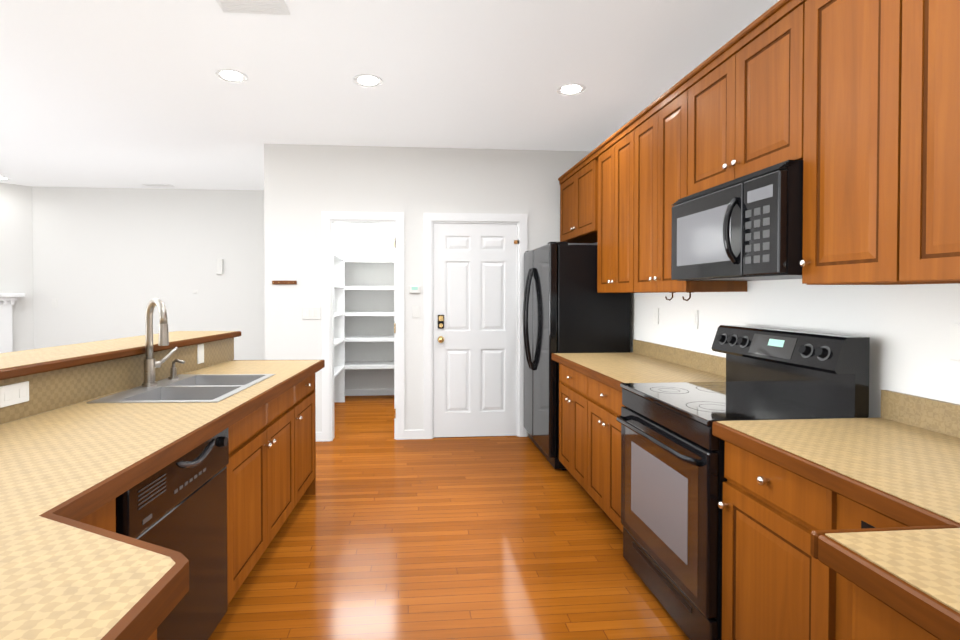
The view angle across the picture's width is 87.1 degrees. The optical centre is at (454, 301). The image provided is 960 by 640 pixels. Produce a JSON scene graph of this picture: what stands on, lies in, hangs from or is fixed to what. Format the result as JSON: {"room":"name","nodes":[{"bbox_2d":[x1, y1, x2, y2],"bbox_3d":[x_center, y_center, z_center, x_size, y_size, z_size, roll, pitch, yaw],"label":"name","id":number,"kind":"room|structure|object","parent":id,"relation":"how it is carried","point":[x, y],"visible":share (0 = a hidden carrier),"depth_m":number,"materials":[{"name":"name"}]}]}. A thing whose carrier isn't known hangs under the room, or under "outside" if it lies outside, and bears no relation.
{"room":"kitchen","nodes":[
{"label":"kitchen","id":0,"kind":"room"},
{"bbox_2d":[0,182,33,351],"bbox_3d":[-5.968,-0.088,5.779,1.248,2.743,1.248,0,1,-5],"label":"wall","id":1,"kind":"structure","parent":0,"point":[16,252],"depth_m":6.34,"materials":[{"name":"white paint"}]},
{"bbox_2d":[32,186,393,388],"bbox_3d":[-2.756,-0.100,6.731,7.810,2.743,0.120,0,1,-5],"label":"wall","id":2,"kind":"structure","parent":0,"point":[109,263],"depth_m":6.59,"materials":[{"name":"white paint"}]},
{"bbox_2d":[217,259,222,273],"bbox_3d":[-3.089,-0.457,6.623,0.070,0.200,0.028,0,1,-5],"label":"door chime","id":3,"kind":"object","parent":2,"relation":"attached to","point":[219,266],"visible":0.94,"depth_m":6.61,"materials":[{"name":"white plastic"}]},
{"bbox_2d":[345,389,393,395],"bbox_3d":[-1.156,1.228,6.813,1.230,0.085,0.014,0,1,-5],"label":"baseboard","id":4,"kind":"structure","parent":2,"relation":"attached to","point":[348,392],"depth_m":6.80,"materials":[{"name":"white wood"}]},
{"bbox_2d":[0,0,777,189],"bbox_3d":[-2.407,-1.448,2.578,8.030,0.060,8.420,0,1,-5],"label":"ceiling","id":5,"kind":"structure","parent":0,"point":[116,93],"depth_m":3.19,"materials":[{"name":"white paint"}]},
{"bbox_2d":[142,184,174,186],"bbox_3d":[-3.735,-1.461,6.352,0.340,0.008,0.120,0,1,-5],"label":"ceiling vent","id":6,"kind":"object","parent":5,"relation":"in","point":[160,185],"visible":0.98,"depth_m":6.34,"materials":[{"name":"white metal"}]},
{"bbox_2d":[215,69,247,82],"bbox_3d":[-1.408,-1.422,3.182,0.190,0.004,0.190,0,1,-5],"label":"recessed light","id":7,"kind":"object","parent":5,"relation":"in","point":[227,75],"visible":1,"depth_m":3.18,"materials":[{"name":"white"}]},
{"bbox_2d":[215,0,290,15],"bbox_3d":[-0.961,-1.410,2.386,0.320,0.008,0.170,0,1,-5],"label":"ceiling vent","id":8,"kind":"object","parent":5,"relation":"in","point":[272,7],"visible":1,"depth_m":2.40,"materials":[{"name":"white metal"}]},
{"bbox_2d":[353,74,382,86],"bbox_3d":[-0.560,-1.423,3.252,0.190,0.004,0.190,0,1,-5],"label":"recessed light","id":9,"kind":"object","parent":5,"relation":"in","point":[368,81],"visible":1,"depth_m":3.25,"materials":[{"name":"white"}]},
{"bbox_2d":[557,84,585,95],"bbox_3d":[0.782,-1.425,3.392,0.190,0.004,0.190,0,1,-5],"label":"recessed light","id":10,"kind":"object","parent":5,"relation":"in","point":[573,89],"visible":1,"depth_m":3.39,"materials":[{"name":"white"}]},
{"bbox_2d":[264,144,590,435],"bbox_3d":[-0.221,-0.075,4.812,3.070,2.743,0.120,0,1,-5],"label":"wall","id":11,"kind":"structure","parent":0,"point":[305,185],"depth_m":4.70,"materials":[{"name":"white paint"}]},
{"bbox_2d":[272,281,296,283],"bbox_3d":[-1.565,-0.174,4.623,0.220,0.035,0.033,0,1,-5],"label":"key rack","id":12,"kind":"object","parent":11,"relation":"attached to","point":[284,282],"visible":1,"depth_m":4.63,"materials":[{"name":"brown wood"}]},
{"bbox_2d":[302,307,319,318],"bbox_3d":[-1.327,0.108,4.658,0.165,0.115,0.009,0,1,-5],"label":"light switch","id":13,"kind":"object","parent":11,"relation":"attached to","point":[310,312],"visible":1,"depth_m":4.65,"materials":[{"name":"white plastic"}]},
{"bbox_2d":[316,432,321,441],"bbox_3d":[-1.473,1.256,4.660,0.485,0.085,0.014,0,1,-5],"label":"baseboard","id":14,"kind":"structure","parent":11,"relation":"attached to","point":[318,434],"depth_m":4.67,"materials":[{"name":"white wood"}]},
{"bbox_2d":[394,238,395,417],"bbox_3d":[-0.493,0.275,5.101,0.210,2.024,0.750,0,1,-5],"label":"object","id":15,"kind":"structure","parent":11,"relation":"in","point":[394,332],"depth_m":4.72,"materials":[{"name":"white"}]},
{"bbox_2d":[410,286,419,292],"bbox_3d":[-0.374,-0.113,4.726,0.100,0.070,0.022,0,1,-5],"label":"thermostat","id":16,"kind":"object","parent":11,"relation":"attached to","point":[414,289],"visible":1,"depth_m":4.72,"materials":[{"name":"white plastic"}]},
{"bbox_2d":[433,223,518,436],"bbox_3d":[0.208,0.276,4.786,0.820,2.030,0.119,0,1,-5],"label":"entry door","id":17,"kind":"structure","parent":11,"relation":"in","point":[474,329],"depth_m":4.80,"materials":[{"name":"white wood"}]},
{"bbox_2d":[208,395,688,639],"bbox_3d":[-2.407,1.355,2.615,8.030,0.060,8.420,0,1,-5],"label":"floor","id":18,"kind":"structure","parent":0,"point":[382,534],"depth_m":2.64,"materials":[{"name":"brown wood"}]},
{"bbox_2d":[0,291,24,352],"bbox_3d":[-5.880,0.582,5.713,0.210,1.405,1.540,1,1,40],"label":"fireplace","id":19,"kind":"object","parent":18,"relation":"on","point":[7,299],"visible":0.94,"depth_m":6.17,"materials":[{"name":"white"}]},
{"bbox_2d":[88,498,103,509],"bbox_3d":[-1.221,0.907,1.169,0.676,0.875,0.318,0,1,-2],"label":"base cabinet","id":20,"kind":"object","parent":18,"relation":"on","point":[95,505],"depth_m":1.17,"materials":[{"name":"brown wood"}]},
{"bbox_2d":[0,338,233,433],"bbox_3d":[-1.632,0.809,1.088,0.367,1.072,4.775,0,1,-2],"label":"backsplash","id":21,"kind":"structure","parent":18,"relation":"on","point":[25,403],"depth_m":2.17,"materials":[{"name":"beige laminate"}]},
{"bbox_2d":[0,330,240,385],"bbox_3d":[-1.763,0.255,1.104,0.705,0.035,4.831,0,1,-2],"label":"countertop","id":22,"kind":"structure","parent":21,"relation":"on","point":[25,365],"depth_m":2.26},
{"bbox_2d":[196,358,319,381],"bbox_3d":[-1.223,0.424,3.105,0.644,0.038,0.650,0,1,-2],"label":"countertop","id":23,"kind":"structure","parent":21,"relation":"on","point":[278,370],"depth_m":3.08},
{"bbox_2d":[104,414,243,586],"bbox_3d":[-1.191,0.904,1.663,0.643,0.868,0.793,0,1,-2],"label":"base cabinet","id":24,"kind":"object","parent":18,"relation":"on","point":[160,484],"depth_m":1.76,"materials":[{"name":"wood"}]},
{"bbox_2d":[0,402,247,639],"bbox_3d":[-1.064,0.465,0.406,1.227,0.050,3.395,0,1,-2],"label":"countertop","id":25,"kind":"structure","parent":24,"relation":"on","point":[69,570],"depth_m":1.11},
{"bbox_2d":[142,298,184,386],"bbox_3d":[-1.429,0.196,2.500,0.172,0.426,0.338,0,1,-2],"label":"faucet","id":26,"kind":"object","parent":25,"relation":"on","point":[163,344],"depth_m":2.43,"materials":[{"name":"silver metal"}]},
{"bbox_2d":[86,374,274,402],"bbox_3d":[-1.256,0.504,2.440,0.530,0.190,0.730,0,1,-2],"label":"sink","id":27,"kind":"object","parent":25,"relation":"in","point":[166,388],"depth_m":2.42,"materials":[{"name":"silver metal"}]},
{"bbox_2d":[116,428,228,639],"bbox_3d":[-1.189,0.904,1.663,0.647,0.868,0.648,0,1,-2],"label":"dishwasher","id":28,"kind":"object","parent":24,"relation":"in","point":[181,507],"depth_m":1.71,"materials":[{"name":"black metal"}]},
{"bbox_2d":[132,510,239,639],"bbox_3d":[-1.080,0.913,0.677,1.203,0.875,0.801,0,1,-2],"label":"base cabinet","id":29,"kind":"object","parent":18,"relation":"on","point":[197,606],"depth_m":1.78,"materials":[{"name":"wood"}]},
{"bbox_2d":[168,370,271,425],"bbox_3d":[-1.224,0.502,2.614,0.383,0.190,0.310,0,1,-2],"label":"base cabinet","id":30,"kind":"object","parent":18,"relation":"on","point":[255,381],"depth_m":2.54,"materials":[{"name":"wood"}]},
{"bbox_2d":[244,406,299,580],"bbox_3d":[-1.218,0.977,2.497,0.592,0.700,1.000,0,1,-2],"label":"base cabinet","id":31,"kind":"object","parent":18,"relation":"on","point":[272,442],"depth_m":2.49,"materials":[{"name":"brown wood"}]},
{"bbox_2d":[268,370,318,498],"bbox_3d":[-1.225,0.881,3.150,0.567,0.875,0.561,0,1,-2],"label":"base cabinet","id":32,"kind":"object","parent":18,"relation":"on","point":[284,395],"depth_m":3.16,"materials":[{"name":"brown wood"}]},
{"bbox_2d":[334,253,344,401],"bbox_3d":[-1.535,0.373,5.823,0.370,1.820,1.898,0,1,-5],"label":"shelf","id":33,"kind":"object","parent":18,"relation":"on","point":[341,365],"depth_m":6.36,"materials":[{"name":"white wood"}]},
{"bbox_2d":[345,258,393,368],"bbox_3d":[-0.946,0.363,6.624,0.896,1.820,0.398,0,1,-5],"label":"shelf","id":34,"kind":"object","parent":18,"relation":"on","point":[369,338],"depth_m":6.42,"materials":[{"name":"white wood"}]},
{"bbox_2d":[555,362,582,483],"bbox_3d":[1.115,0.876,3.501,0.620,0.876,0.749,0,1,-5],"label":"base cabinet","id":35,"kind":"object","parent":18,"relation":"on","point":[568,380],"depth_m":3.57,"materials":[{"name":"brown wood"}]},
{"bbox_2d":[523,242,634,469],"bbox_3d":[1.005,0.419,4.335,0.642,1.768,0.910,0,1,-5],"label":"refrigerator","id":36,"kind":"object","parent":18,"relation":"on","point":[564,312],"depth_m":3.89,"materials":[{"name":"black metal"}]},
{"bbox_2d":[579,374,610,519],"bbox_3d":[1.163,0.884,2.915,0.620,0.876,0.679,0,1,-5],"label":"base cabinet","id":37,"kind":"object","parent":18,"relation":"on","point":[594,395],"depth_m":3.02,"materials":[{"name":"brown wood"}]},
{"bbox_2d":[611,382,730,639],"bbox_3d":[1.168,0.883,2.189,0.610,0.896,0.892,0,1,-5],"label":"stove","id":38,"kind":"object","parent":18,"relation":"on","point":[671,468],"depth_m":2.00,"materials":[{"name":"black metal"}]},
{"bbox_2d":[555,354,959,639],"bbox_3d":[1.128,0.445,1.372,0.942,0.039,4.987,0,1,-5],"label":"countertop","id":39,"kind":"structure","parent":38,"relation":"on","point":[909,470],"depth_m":1.38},
{"bbox_2d":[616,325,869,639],"bbox_3d":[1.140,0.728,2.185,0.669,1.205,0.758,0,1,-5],"label":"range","id":40,"kind":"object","parent":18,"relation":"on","point":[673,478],"depth_m":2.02,"materials":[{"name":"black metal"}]},
{"bbox_2d":[731,442,830,639],"bbox_3d":[1.274,0.901,1.564,0.620,0.876,0.500,0,1,-5],"label":"base cabinet","id":41,"kind":"object","parent":18,"relation":"on","point":[759,483],"depth_m":1.52,"materials":[{"name":"brown wood"}]},
{"bbox_2d":[831,486,914,529],"bbox_3d":[1.308,0.907,1.157,0.620,0.876,0.317,0,1,-5],"label":"base cabinet","id":42,"kind":"object","parent":18,"relation":"on","point":[848,512],"depth_m":1.24,"materials":[{"name":"brown wood"}]},
{"bbox_2d":[823,558,958,639],"bbox_3d":[1.195,0.913,0.701,0.920,0.876,0.564,0,1,-5],"label":"base cabinet","id":43,"kind":"object","parent":18,"relation":"on","point":[853,609],"depth_m":0.88,"materials":[{"name":"brown wood"}]},
{"bbox_2d":[742,156,801,279],"bbox_3d":[1.349,-0.301,1.911,0.411,0.410,0.200,0,1,-5],"label":"control panel","id":44,"kind":"object","parent":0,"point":[771,187],"depth_m":1.84,"materials":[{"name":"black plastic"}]},
{"bbox_2d":[591,0,959,417],"bbox_3d":[1.535,-0.050,2.920,0.120,2.743,8.420,0,1,-5],"label":"wall","id":45,"kind":"structure","parent":0,"point":[905,329],"depth_m":1.96,"materials":[{"name":"white paint"}]},
{"bbox_2d":[559,152,593,242],"bbox_3d":[1.194,-0.840,4.316,0.325,0.585,0.920,0,1,-5],"label":"upper cabinet","id":46,"kind":"object","parent":45,"relation":"attached to","point":[577,187],"depth_m":4.26,"materials":[{"name":"brown wood"}]},
{"bbox_2d":[594,128,625,292],"bbox_3d":[1.262,-0.592,3.491,0.325,1.060,0.742,0,1,-5],"label":"upper cabinet","id":47,"kind":"object","parent":45,"relation":"attached to","point":[609,160],"depth_m":3.53,"materials":[{"name":"brown wood"}]},
{"bbox_2d":[653,308,658,323],"bbox_3d":[1.417,0.103,3.554,0.008,0.115,0.070,0,1,-5],"label":"electrical outlet","id":48,"kind":"object","parent":45,"relation":"attached to","point":[655,315],"visible":1,"depth_m":3.54,"materials":[{"name":"white plastic"}]},
{"bbox_2d":[626,72,746,295],"bbox_3d":[1.313,-0.584,2.875,0.325,1.060,0.744,0,1,-5],"label":"upper cabinet","id":49,"kind":"object","parent":45,"relation":"attached to","point":[660,141],"depth_m":2.90,"materials":[{"name":"brown wood"}]},
{"bbox_2d":[691,310,697,328],"bbox_3d":[1.457,0.109,3.066,0.009,0.115,0.070,0,1,-5],"label":"electrical outlet","id":50,"kind":"object","parent":45,"relation":"attached to","point":[694,319],"visible":1,"depth_m":3.06,"materials":[{"name":"white plastic"}]},
{"bbox_2d":[654,168,759,283],"bbox_3d":[1.291,-0.306,2.284,0.466,0.410,0.554,0,1,-5],"label":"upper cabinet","id":51,"kind":"object","parent":45,"relation":"attached to","point":[698,238],"depth_m":2.31,"materials":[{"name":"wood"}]},
{"bbox_2d":[694,0,801,179],"bbox_3d":[1.369,-0.810,2.184,0.325,0.590,0.760,0,1,-5],"label":"upper cabinet","id":52,"kind":"object","parent":45,"relation":"attached to","point":[748,94],"depth_m":2.06,"materials":[{"name":"brown wood"}]},
{"bbox_2d":[671,160,802,280],"bbox_3d":[1.299,-0.304,2.185,0.466,0.410,0.754,0,1,-5],"label":"microwave","id":53,"kind":"object","parent":52,"relation":"attached to","point":[749,227],"depth_m":2.00,"materials":[{"name":"black"}]},
{"bbox_2d":[798,0,869,284],"bbox_3d":[1.415,-0.577,1.629,0.325,1.040,0.484,0,1,-5],"label":"upper cabinet","id":54,"kind":"object","parent":45,"relation":"attached to","point":[812,142],"depth_m":1.66,"materials":[{"name":"brown wood"}]},
{"bbox_2d":[870,0,959,284],"bbox_3d":[1.461,-0.570,1.071,0.325,1.040,0.884,0,1,-5],"label":"upper cabinet","id":55,"kind":"object","parent":45,"relation":"attached to","point":[915,44],"depth_m":1.39,"materials":[{"name":"brown wood"}]}
]}

